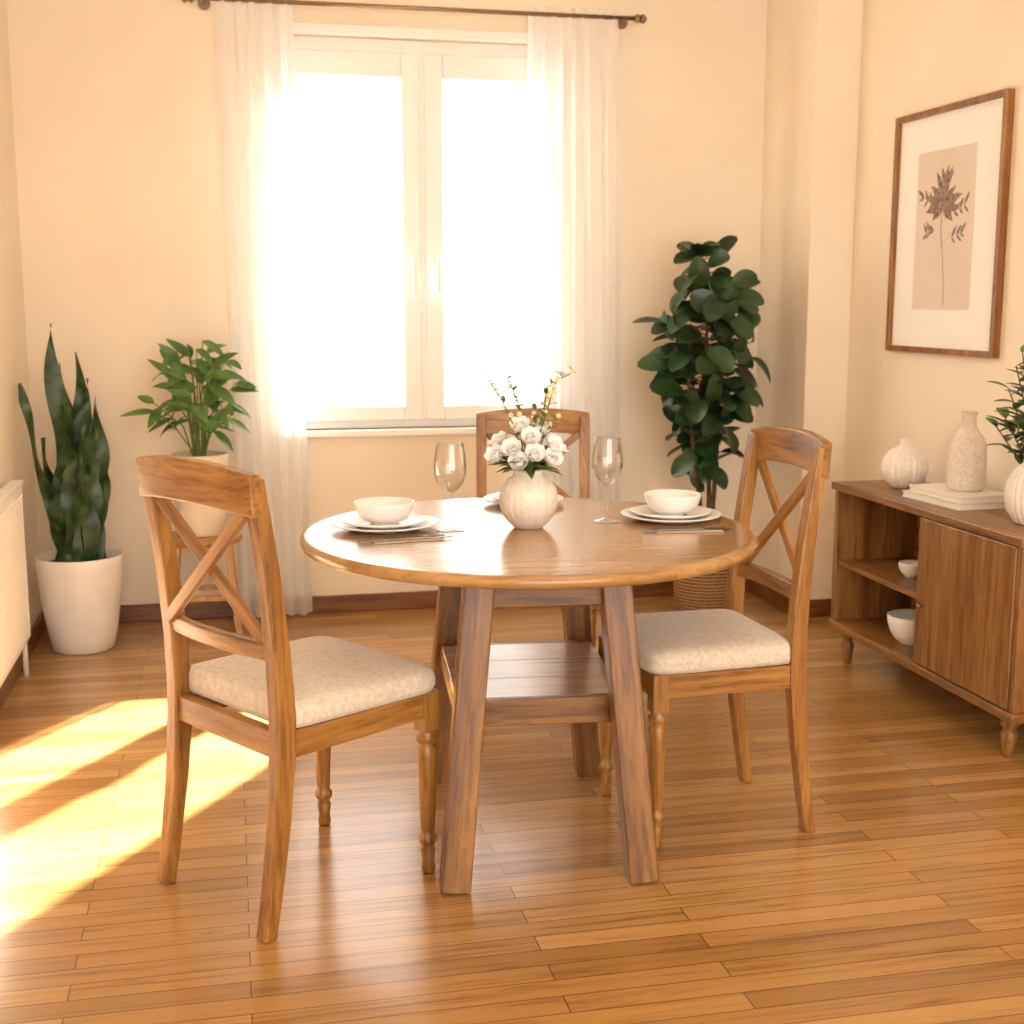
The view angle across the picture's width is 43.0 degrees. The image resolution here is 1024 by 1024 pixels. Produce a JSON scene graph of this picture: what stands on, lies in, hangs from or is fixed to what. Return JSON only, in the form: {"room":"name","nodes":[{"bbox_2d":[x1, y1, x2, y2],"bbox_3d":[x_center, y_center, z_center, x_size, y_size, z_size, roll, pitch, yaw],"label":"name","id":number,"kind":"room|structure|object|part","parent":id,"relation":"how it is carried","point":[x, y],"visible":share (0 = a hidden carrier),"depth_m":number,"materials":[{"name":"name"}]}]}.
{"room":"dining room","nodes":[
{"label":"dining room","id":0,"kind":"room"},
{"bbox_2d":[0,0,41,627],"bbox_3d":[-1.323,-0.349,1.830,0.200,2.800,7.400,-2,9,-12],"label":"wall","id":1,"kind":"structure","parent":0,"point":[16,455],"depth_m":4.97,"materials":[{"name":"paint"}]},
{"bbox_2d":[0,610,46,709],"bbox_3d":[-1.195,1.009,1.968,0.016,0.075,7.184,-2,9,-12],"label":"baseboard","id":2,"kind":"structure","parent":1,"relation":"attached to","point":[39,626],"depth_m":4.76,"materials":[{"name":"brown wood"}]},
{"bbox_2d":[6,0,767,608],"bbox_3d":[-0.349,-0.976,5.673,3.350,2.800,0.200,-2,9,-12],"label":"wall","id":3,"kind":"structure","parent":0,"point":[116,103],"depth_m":5.39,"materials":[{"name":"paint"}]},
{"bbox_2d":[42,578,748,622],"bbox_3d":[-0.422,0.389,5.768,3.155,0.075,0.016,-2,9,-12],"label":"baseboard","id":4,"kind":"structure","parent":3,"relation":"attached to","point":[415,599],"depth_m":5.70,"materials":[{"name":"brown wood"}]},
{"bbox_2d":[294,49,526,421],"bbox_3d":[-0.379,-1.157,5.545,1.210,1.530,0.114,-2,9,-12],"label":"window","id":5,"kind":"structure","parent":3,"relation":"in","point":[404,67],"depth_m":5.52,"materials":[{"name":"white paint"}]},
{"bbox_3d":[-0.416,-1.013,5.529,0.024,0.160,0.054,-2,9,-12],"label":"handle","id":6,"kind":"part","parent":5,"relation":"part of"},
{"bbox_3d":[-0.313,-1.016,5.551,0.024,0.160,0.054,-2,9,-12],"label":"handle","id":7,"kind":"part","parent":5,"relation":"part of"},
{"bbox_3d":[-0.084,-1.172,5.635,0.594,1.530,0.060,-2,9,-12],"label":"sash","id":8,"kind":"part","parent":5,"relation":"part of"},
{"bbox_2d":[293,35,527,429],"bbox_3d":[-0.391,-1.176,5.595,1.250,1.620,0.070,-2,9,-12],"label":"frame","id":9,"kind":"object","parent":3,"relation":"attached to","point":[300,42],"visible":0.09,"depth_m":5.47,"materials":[{"name":"white paint"}]},
{"bbox_2d":[293,22,527,42],"bbox_3d":[-0.374,-1.982,5.384,1.290,0.040,0.030,-2,9,-12],"label":"window frame","id":10,"kind":"structure","parent":3,"relation":"attached to","point":[298,27],"depth_m":5.36,"materials":[{"name":"white paint"}]},
{"bbox_2d":[306,426,514,437],"bbox_3d":[-0.379,-0.352,5.672,1.290,0.030,0.085,-2,9,-12],"label":"sill","id":11,"kind":"structure","parent":3,"relation":"attached to","point":[422,431],"depth_m":5.60,"materials":[{"name":"white paint"}]},
{"bbox_2d":[182,0,646,28],"bbox_3d":[-0.374,-2.054,5.326,1.910,0.050,0.119,-2,9,-12],"label":"curtain rod","id":12,"kind":"object","parent":3,"relation":"attached to","point":[203,4],"visible":0.97,"depth_m":5.30,"materials":[{"name":"brown metal"}]},
{"bbox_2d":[215,0,312,616],"bbox_3d":[-1.012,-0.806,5.350,0.322,2.530,0.086,-2,9,-12],"label":"sheer curtain","id":13,"kind":"object","parent":12,"relation":"hanging from","point":[255,41],"visible":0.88,"depth_m":5.32,"materials":[{"name":"white fabric"}]},
{"bbox_2d":[524,6,619,499],"bbox_3d":[0.271,-0.851,5.624,0.441,2.530,0.086,-2,9,-12],"label":"sheer curtain","id":14,"kind":"object","parent":12,"relation":"hanging from","point":[572,285],"visible":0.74,"depth_m":5.56,"materials":[{"name":"white fabric"}]},
{"bbox_2d":[419,55,426,417],"bbox_3d":[-0.386,-1.163,5.578,0.028,1.520,0.050,-2,9,-12],"label":"post","id":15,"kind":"object","parent":3,"relation":"attached to","point":[421,71],"visible":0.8,"depth_m":5.55,"materials":[{"name":"white paint"}]},
{"bbox_2d":[0,592,1023,1023],"bbox_3d":[0.411,1.022,2.434,3.750,0.100,7.400,-2,9,-12],"label":"floor","id":16,"kind":"structure","parent":0,"point":[903,903],"depth_m":3.16,"materials":[{"name":"brown wood"}]},
{"bbox_2d":[0,480,30,687],"bbox_3d":[-1.645,0.331,4.136,0.047,0.715,1.180,-2,9,-12],"label":"radiator","id":17,"kind":"object","parent":16,"relation":"on","point":[15,628],"visible":1,"depth_m":4.37,"materials":[{"name":"white metal"}]},
{"bbox_2d":[0,480,23,504],"bbox_3d":[-1.645,-0.014,4.079,0.047,0.015,1.180,-2,9,-12],"label":"grille","id":18,"kind":"object","parent":17,"relation":"attached to","point":[10,490],"depth_m":4.44,"materials":[{"name":"white metal"}]},
{"bbox_2d":[18,323,123,654],"bbox_3d":[-1.681,-0.089,5.008,0.330,1.264,0.330,4,10,23],"label":"potted snake plant","id":19,"kind":"object","parent":16,"relation":"on","point":[80,580],"visible":1,"depth_m":4.96,"materials":[{"name":"green plant"}]},
{"bbox_3d":[-1.681,0.349,5.079,0.330,0.376,0.330,-2,9,-12],"label":"pot","id":20,"kind":"part","parent":19,"relation":"part of","materials":[{"name":"white ceramic"}]},
{"bbox_2d":[172,531,242,635],"bbox_3d":[-1.253,0.296,5.299,0.316,0.415,0.316,-2,9,-12],"label":"wooden stool","id":21,"kind":"object","parent":16,"relation":"on","point":[207,542],"visible":0.24,"depth_m":5.20,"materials":[{"name":"brown wood"}]},
{"bbox_3d":[-1.346,0.329,5.173,0.030,0.389,0.030,3,3,-13],"label":"leg","id":22,"kind":"part","parent":21,"relation":"part of","materials":[{"name":"brown wood"}]},
{"bbox_2d":[119,339,258,537],"bbox_3d":[-1.276,-0.293,5.177,0.542,0.784,0.301,-2,9,-12],"label":"potted leafy plant","id":23,"kind":"object","parent":21,"relation":"on","point":[204,521],"visible":0.91,"depth_m":5.16,"materials":[{"name":"green plant"}]},
{"bbox_3d":[-1.253,-0.072,5.239,0.228,0.330,0.228,-2,9,-12],"label":"pot","id":24,"kind":"part","parent":23,"relation":"part of","materials":[{"name":"beige ceramic"}]},
{"bbox_3d":[-1.253,0.105,5.268,0.316,0.028,0.316,-2,9,-12],"label":"seat","id":25,"kind":"part","parent":21,"relation":"part of","materials":[{"name":"brown wood"}]},
{"bbox_3d":[-1.116,0.321,5.222,0.030,0.389,0.030,-7,5,-11],"label":"leg","id":26,"kind":"part","parent":21,"relation":"part of","materials":[{"name":"brown wood"}]},
{"bbox_3d":[-1.161,0.287,5.429,0.030,0.389,0.030,-7,16,-11],"label":"leg","id":27,"kind":"part","parent":21,"relation":"part of","materials":[{"name":"brown wood"}]},
{"bbox_2d":[135,455,439,943],"bbox_3d":[-0.510,0.361,3.000,0.460,1.022,0.540,9,13,44],"label":"dining chair","id":28,"kind":"object","parent":16,"relation":"on","point":[316,694],"visible":1,"depth_m":2.87,"materials":[{"name":"brown wood"}]},
{"bbox_3d":[-0.791,0.374,3.004,0.038,0.995,0.097,9,13,44],"label":"post","id":29,"kind":"part","parent":28,"relation":"part of","materials":[{"name":"brown wood"}]},
{"bbox_3d":[-0.679,-0.063,2.755,0.443,0.106,0.057,9,13,44],"label":"crest rail","id":30,"kind":"part","parent":28,"relation":"part of","materials":[{"name":"brown wood"}]},
{"bbox_3d":[-0.635,0.427,3.174,0.026,0.060,0.376,9,13,44],"label":"rail","id":31,"kind":"part","parent":28,"relation":"part of","materials":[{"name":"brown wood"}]},
{"bbox_3d":[-0.644,0.274,2.846,0.374,0.040,0.044,9,13,44],"label":"rail","id":32,"kind":"part","parent":28,"relation":"part of","materials":[{"name":"brown wood"}]},
{"bbox_3d":[-0.632,0.473,2.892,0.370,0.060,0.027,9,13,44],"label":"rail","id":33,"kind":"part","parent":28,"relation":"part of","materials":[{"name":"brown wood"}]},
{"bbox_3d":[-0.502,0.419,2.725,0.038,0.995,0.097,9,13,44],"label":"post","id":34,"kind":"part","parent":28,"relation":"part of","materials":[{"name":"brown wood"}]},
{"bbox_2d":[189,636,434,727],"bbox_3d":[-0.471,0.380,3.043,0.460,0.073,0.429,9,13,44],"label":"seat cushion","id":35,"kind":"object","parent":28,"relation":"on","point":[337,682],"depth_m":2.93,"materials":[{"name":"fabric"}]},
{"bbox_3d":[-0.488,0.639,3.360,0.050,0.358,0.052,9,13,44],"label":"leg","id":36,"kind":"part","parent":28,"relation":"part of","materials":[{"name":"brown wood"}]},
{"bbox_3d":[-0.346,0.472,2.895,0.026,0.060,0.376,9,13,44],"label":"rail","id":37,"kind":"part","parent":28,"relation":"part of","materials":[{"name":"brown wood"}]},
{"bbox_3d":[-0.200,0.684,3.081,0.050,0.358,0.052,9,13,44],"label":"leg","id":38,"kind":"part","parent":28,"relation":"part of","materials":[{"name":"brown wood"}]},
{"bbox_2d":[300,497,758,893],"bbox_3d":[0.042,0.432,3.335,1.140,0.785,1.140,-1,9,-7],"label":"round dining table","id":39,"kind":"object","parent":16,"relation":"on","point":[574,562],"visible":0.9,"depth_m":3.02,"materials":[{"name":"brown wood"}]},
{"bbox_2d":[330,512,438,533],"bbox_3d":[-0.322,0.028,3.288,0.276,0.026,0.276,-2,9,-12],"label":"dinner plate","id":40,"kind":"object","parent":39,"relation":"on","point":[414,521],"visible":0.78,"depth_m":3.25,"materials":[{"name":"white ceramic"}]},
{"bbox_2d":[354,497,413,525],"bbox_3d":[-0.322,0.000,3.283,0.152,0.057,0.152,-2,9,-12],"label":"soup bowl","id":41,"kind":"object","parent":40,"relation":"on","point":[380,511],"visible":1,"depth_m":3.24,"materials":[{"name":"white ceramic"}]},
{"bbox_3d":[-0.322,0.025,3.287,0.221,0.019,0.221,-2,9,-12],"label":"plate","id":42,"kind":"part","parent":40,"relation":"part of","materials":[{"name":"white ceramic"}]},
{"bbox_2d":[369,537,442,544],"bbox_3d":[-0.255,0.066,3.122,0.170,0.004,0.056,-3,10,-20],"label":"folded napkin","id":43,"kind":"object","parent":39,"relation":"on","point":[418,540],"visible":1,"depth_m":3.10,"materials":[{"name":"fabric"}]},
{"bbox_2d":[358,534,444,540],"bbox_3d":[-0.266,0.062,3.130,0.215,0.002,0.020,-3,10,-20],"label":"fork","id":44,"kind":"object","parent":43,"relation":"on","point":[434,535],"visible":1,"depth_m":3.13,"materials":[{"name":"grey metal"}]},
{"bbox_2d":[360,536,451,542],"bbox_3d":[-0.251,0.066,3.107,0.227,0.002,0.013,-3,10,-20],"label":"table knife","id":45,"kind":"object","parent":39,"relation":"on","point":[438,536],"visible":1,"depth_m":3.10,"materials":[{"name":"grey metal"}]},
{"bbox_3d":[-0.185,0.397,3.629,0.070,0.752,0.066,4,12,-8],"label":"leg","id":46,"kind":"part","parent":39,"relation":"part of","materials":[{"name":"brown wood"}]},
{"bbox_2d":[434,441,466,532],"bbox_3d":[-0.154,-0.063,3.237,0.082,0.222,0.082,-2,9,-12],"label":"wine glass","id":47,"kind":"object","parent":39,"relation":"on","point":[439,529],"visible":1,"depth_m":3.23,"materials":[{"name":"clear glass"}]},
{"bbox_3d":[-0.103,0.501,2.990,0.070,0.753,0.066,4,4,-8],"label":"leg","id":48,"kind":"part","parent":39,"relation":"part of","materials":[{"name":"brown wood"}]},
{"bbox_3d":[0.011,0.392,3.580,0.340,0.065,0.022,-1,9,-7],"label":"shelf rail","id":49,"kind":"part","parent":39,"relation":"part of","materials":[{"name":"brown wood"}]},
{"bbox_2d":[483,492,563,503],"bbox_3d":[0.033,-0.035,3.676,0.230,0.026,0.230,-2,9,-12],"label":"dinner plate","id":50,"kind":"object","parent":39,"relation":"on","point":[492,498],"visible":0.09,"depth_m":3.67,"materials":[{"name":"white ceramic"}]},
{"bbox_3d":[0.033,-0.038,3.676,0.184,0.019,0.184,-2,9,-12],"label":"plate","id":51,"kind":"part","parent":50,"relation":"part of","materials":[{"name":"white ceramic"}]},
{"bbox_2d":[481,365,574,529],"bbox_3d":[0.042,-0.164,3.267,0.239,0.411,0.221,-2,9,-12],"label":"vase","id":52,"kind":"object","parent":39,"relation":"on","point":[528,499],"visible":1,"depth_m":3.24,"materials":[{"name":"ceramic"}]},
{"bbox_3d":[0.074,0.472,3.089,0.340,0.065,0.022,-1,9,-7],"label":"shelf rail","id":53,"kind":"part","parent":39,"relation":"part of","materials":[{"name":"brown wood"}]},
{"bbox_3d":[0.189,0.390,3.676,0.070,0.752,0.066,-6,13,-6],"label":"leg","id":54,"kind":"part","parent":39,"relation":"part of","materials":[{"name":"brown wood"}]},
{"bbox_2d":[592,436,622,522],"bbox_3d":[0.247,-0.085,3.373,0.082,0.222,0.082,-2,9,-12],"label":"wine glass","id":55,"kind":"object","parent":39,"relation":"on","point":[595,520],"visible":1,"depth_m":3.37,"materials":[{"name":"clear glass"}]},
{"bbox_3d":[0.271,0.494,3.037,0.070,0.753,0.066,-6,5,-6],"label":"leg","id":56,"kind":"part","parent":39,"relation":"part of","materials":[{"name":"brown wood"}]},
{"bbox_2d":[621,504,721,523],"bbox_3d":[0.418,0.006,3.420,0.264,0.026,0.264,-2,9,-12],"label":"dinner plate","id":57,"kind":"object","parent":39,"relation":"on","point":[645,513],"visible":0.84,"depth_m":3.38,"materials":[{"name":"white ceramic"}]},
{"bbox_3d":[0.418,0.003,3.420,0.211,0.019,0.211,-2,9,-12],"label":"plate","id":58,"kind":"part","parent":57,"relation":"part of","materials":[{"name":"white ceramic"}]},
{"bbox_2d":[644,489,700,515],"bbox_3d":[0.421,-0.021,3.416,0.148,0.057,0.148,-2,9,-12],"label":"soup bowl","id":59,"kind":"object","parent":57,"relation":"on","point":[666,502],"visible":0.97,"depth_m":3.37,"materials":[{"name":"white ceramic"}]},
{"bbox_2d":[644,528,731,531],"bbox_3d":[0.439,0.045,3.234,0.227,0.002,0.013,-1,9,-8],"label":"table knife","id":60,"kind":"object","parent":39,"relation":"on","point":[714,528],"visible":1,"depth_m":3.23,"materials":[{"name":"grey metal"}]},
{"bbox_2d":[656,528,723,533],"bbox_3d":[0.439,0.045,3.250,0.170,0.004,0.056,-1,9,-8],"label":"folded napkin","id":61,"kind":"object","parent":39,"relation":"on","point":[698,531],"visible":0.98,"depth_m":3.23,"materials":[{"name":"fabric"}]},
{"bbox_2d":[641,526,725,529],"bbox_3d":[0.429,0.041,3.260,0.215,0.002,0.020,-1,9,-8],"label":"fork","id":62,"kind":"object","parent":61,"relation":"on","point":[706,527],"visible":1,"depth_m":3.26,"materials":[{"name":"grey metal"}]},
{"bbox_2d":[476,408,596,647],"bbox_3d":[0.077,0.130,4.605,0.428,0.961,0.499,0,9,0],"label":"dining chair","id":63,"kind":"object","parent":16,"relation":"on","point":[488,423],"visible":0.11,"depth_m":4.73,"materials":[{"name":"brown wood"}]},
{"bbox_3d":[-0.112,0.114,4.784,0.036,0.935,0.089,0,9,0],"label":"post","id":64,"kind":"part","parent":63,"relation":"part of","materials":[{"name":"brown wood"}]},
{"bbox_3d":[0.076,-0.330,4.756,0.414,0.100,0.052,0,9,0],"label":"crest rail","id":65,"kind":"part","parent":63,"relation":"part of","materials":[{"name":"brown wood"}]},
{"bbox_3d":[0.264,0.114,4.785,0.036,0.935,0.089,0,9,0],"label":"post","id":66,"kind":"part","parent":63,"relation":"part of","materials":[{"name":"brown wood"}]},
{"bbox_3d":[0.266,0.473,4.440,0.048,0.336,0.048,0,9,0],"label":"leg","id":67,"kind":"part","parent":63,"relation":"part of","materials":[{"name":"brown wood"}]},
{"bbox_2d":[673,568,727,610],"bbox_3d":[0.837,0.315,5.646,0.274,0.262,0.274,-2,9,-12],"label":"basket","id":68,"kind":"object","parent":16,"relation":"on","point":[707,591],"depth_m":5.53,"materials":[{"name":"brown wicker"}]},
{"bbox_2d":[633,235,770,610],"bbox_3d":[0.821,-0.358,5.562,0.534,1.617,0.569,6,11,31],"label":"fig tree","id":69,"kind":"object","parent":16,"relation":"on","point":[698,416],"visible":0.94,"depth_m":5.42,"materials":[{"name":"plant"}]},
{"bbox_2d":[598,426,831,849],"bbox_3d":[0.515,0.297,3.391,0.489,1.022,0.415,-3,10,-15],"label":"dining chair","id":70,"kind":"object","parent":16,"relation":"on","point":[690,653],"visible":0.79,"depth_m":3.26,"materials":[{"name":"brown wood"}]},
{"bbox_3d":[0.260,0.606,3.561,0.047,0.358,0.050,-3,10,-15],"label":"leg","id":71,"kind":"part","parent":70,"relation":"part of","materials":[{"name":"brown wood"}]},
{"bbox_3d":[0.307,0.398,3.349,0.024,0.060,0.324,-3,10,-15],"label":"rail","id":72,"kind":"part","parent":70,"relation":"part of","materials":[{"name":"brown wood"}]},
{"bbox_3d":[0.357,0.662,3.214,0.047,0.358,0.050,-3,10,-15],"label":"leg","id":73,"kind":"part","parent":70,"relation":"part of","materials":[{"name":"brown wood"}]},
{"bbox_2d":[600,609,789,674],"bbox_3d":[0.467,0.325,3.381,0.388,0.073,0.415,-3,10,-15],"label":"seat cushion","id":74,"kind":"object","parent":70,"relation":"on","point":[707,641],"depth_m":3.23,"materials":[{"name":"fabric"}]},
{"bbox_3d":[0.539,0.418,3.226,0.340,0.060,0.026,-3,10,-15],"label":"rail","id":75,"kind":"part","parent":70,"relation":"part of","materials":[{"name":"brown wood"}]},
{"bbox_3d":[0.636,0.275,3.613,0.087,0.995,0.038,-3,10,-15],"label":"post","id":76,"kind":"part","parent":70,"relation":"part of","materials":[{"name":"brown wood"}]},
{"bbox_3d":[0.682,0.180,3.419,0.040,0.040,0.334,-3,10,-15],"label":"rail","id":77,"kind":"part","parent":70,"relation":"part of","materials":[{"name":"brown wood"}]},
{"bbox_3d":[0.726,-0.164,3.375,0.051,0.106,0.403,-3,10,-15],"label":"crest rail","id":78,"kind":"part","parent":70,"relation":"part of","materials":[{"name":"brown wood"}]},
{"bbox_3d":[0.734,0.331,3.266,0.087,0.995,0.038,-3,10,-15],"label":"post","id":79,"kind":"part","parent":70,"relation":"part of","materials":[{"name":"brown wood"}]},
{"bbox_2d":[828,480,1023,757],"bbox_3d":[1.485,0.310,4.372,0.360,0.680,1.214,-2,9,-12],"label":"sideboard","id":80,"kind":"object","parent":16,"relation":"on","point":[966,595],"visible":0.79,"depth_m":4.17,"materials":[{"name":"brown wood"}]},
{"bbox_2d":[838,557,917,598],"bbox_3d":[1.439,0.232,4.638,0.311,0.020,0.583,-2,9,-12],"label":"shelf","id":81,"kind":"object","parent":80,"relation":"attached to","point":[885,571],"depth_m":4.72,"materials":[{"name":"brown wood"}]},
{"bbox_2d":[887,609,914,645],"bbox_3d":[1.415,0.411,4.586,0.180,0.101,0.180,-2,9,-12],"label":"serving bowl","id":82,"kind":"object","parent":80,"relation":"on","point":[901,622],"visible":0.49,"depth_m":4.55,"materials":[{"name":"white ceramic"}]},
{"bbox_2d":[881,438,927,488],"bbox_3d":[1.413,-0.175,4.676,0.164,0.178,0.166,-2,9,-12],"label":"round vase","id":83,"kind":"object","parent":80,"relation":"on","point":[903,465],"visible":0.95,"depth_m":4.62,"materials":[{"name":"ceramic"}]},
{"bbox_2d":[898,560,917,577],"bbox_3d":[1.411,0.203,4.592,0.090,0.051,0.090,-2,9,-12],"label":"bowl","id":84,"kind":"object","parent":80,"relation":"on","point":[909,568],"visible":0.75,"depth_m":4.57,"materials":[{"name":"white ceramic"}]},
{"bbox_3d":[1.655,0.242,4.398,0.012,0.497,1.140,-2,9,-12],"label":"panel","id":85,"kind":"part","parent":80,"relation":"part of","materials":[{"name":"brown wood"}]},
{"bbox_3d":[1.336,0.308,4.261,0.023,0.020,0.020,-2,9,-12],"label":"door knob","id":86,"kind":"part","parent":80,"relation":"part of","materials":[{"name":"gold metal"}]},
{"bbox_2d":[902,483,1004,510],"bbox_3d":[1.502,-0.055,4.363,0.230,0.043,0.330,-3,10,-16],"label":"book stack","id":87,"kind":"object","parent":80,"relation":"on","point":[939,494],"visible":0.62,"depth_m":4.26,"materials":[{"name":"beige paper"}]},
{"bbox_2d":[947,411,986,491],"bbox_3d":[1.512,-0.203,4.315,0.124,0.263,0.124,-2,9,-12],"label":"bottle vase","id":88,"kind":"object","parent":87,"relation":"on","point":[967,451],"visible":1,"depth_m":4.28,"materials":[{"name":"beige ceramic"}]},
{"bbox_3d":[1.403,0.300,4.045,0.018,0.489,0.540,-2,9,-12],"label":"door","id":89,"kind":"part","parent":80,"relation":"part of","materials":[{"name":"brown wood"}]},
{"bbox_2d":[985,345,1023,524],"bbox_3d":[1.560,-0.232,3.916,0.263,0.536,0.264,-9,13,-44],"label":"vase","id":90,"kind":"object","parent":80,"relation":"on","point":[1014,487],"visible":1,"depth_m":3.91,"materials":[{"name":"ceramic"}]},
{"bbox_2d":[751,0,863,599],"bbox_3d":[1.269,-0.973,5.655,0.195,2.800,0.520,-2,9,-12],"label":"wall column","id":91,"kind":"structure","parent":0,"point":[814,47],"depth_m":5.47,"materials":[{"name":"paint"}]},
{"bbox_2d":[748,580,830,616],"bbox_3d":[1.264,0.375,5.857,0.211,0.075,0.520,-2,9,-12],"label":"baseboard","id":92,"kind":"structure","parent":91,"relation":"attached to","point":[817,607],"depth_m":5.72,"materials":[{"name":"brown wood"}]},
{"bbox_2d":[844,0,1023,491],"bbox_3d":[2.146,-0.470,2.571,0.200,2.800,7.400,-2,9,-12],"label":"wall","id":93,"kind":"structure","parent":0,"point":[917,56],"depth_m":4.88,"materials":[{"name":"paint"}]},
{"bbox_2d":[885,88,1014,357],"bbox_3d":[1.558,-1.012,4.686,0.030,0.880,0.740,-2,9,-12],"label":"framed botanical print","id":94,"kind":"object","parent":93,"relation":"attached to","point":[952,166],"visible":1,"depth_m":4.64,"materials":[{"name":"white paper"}]}
]}

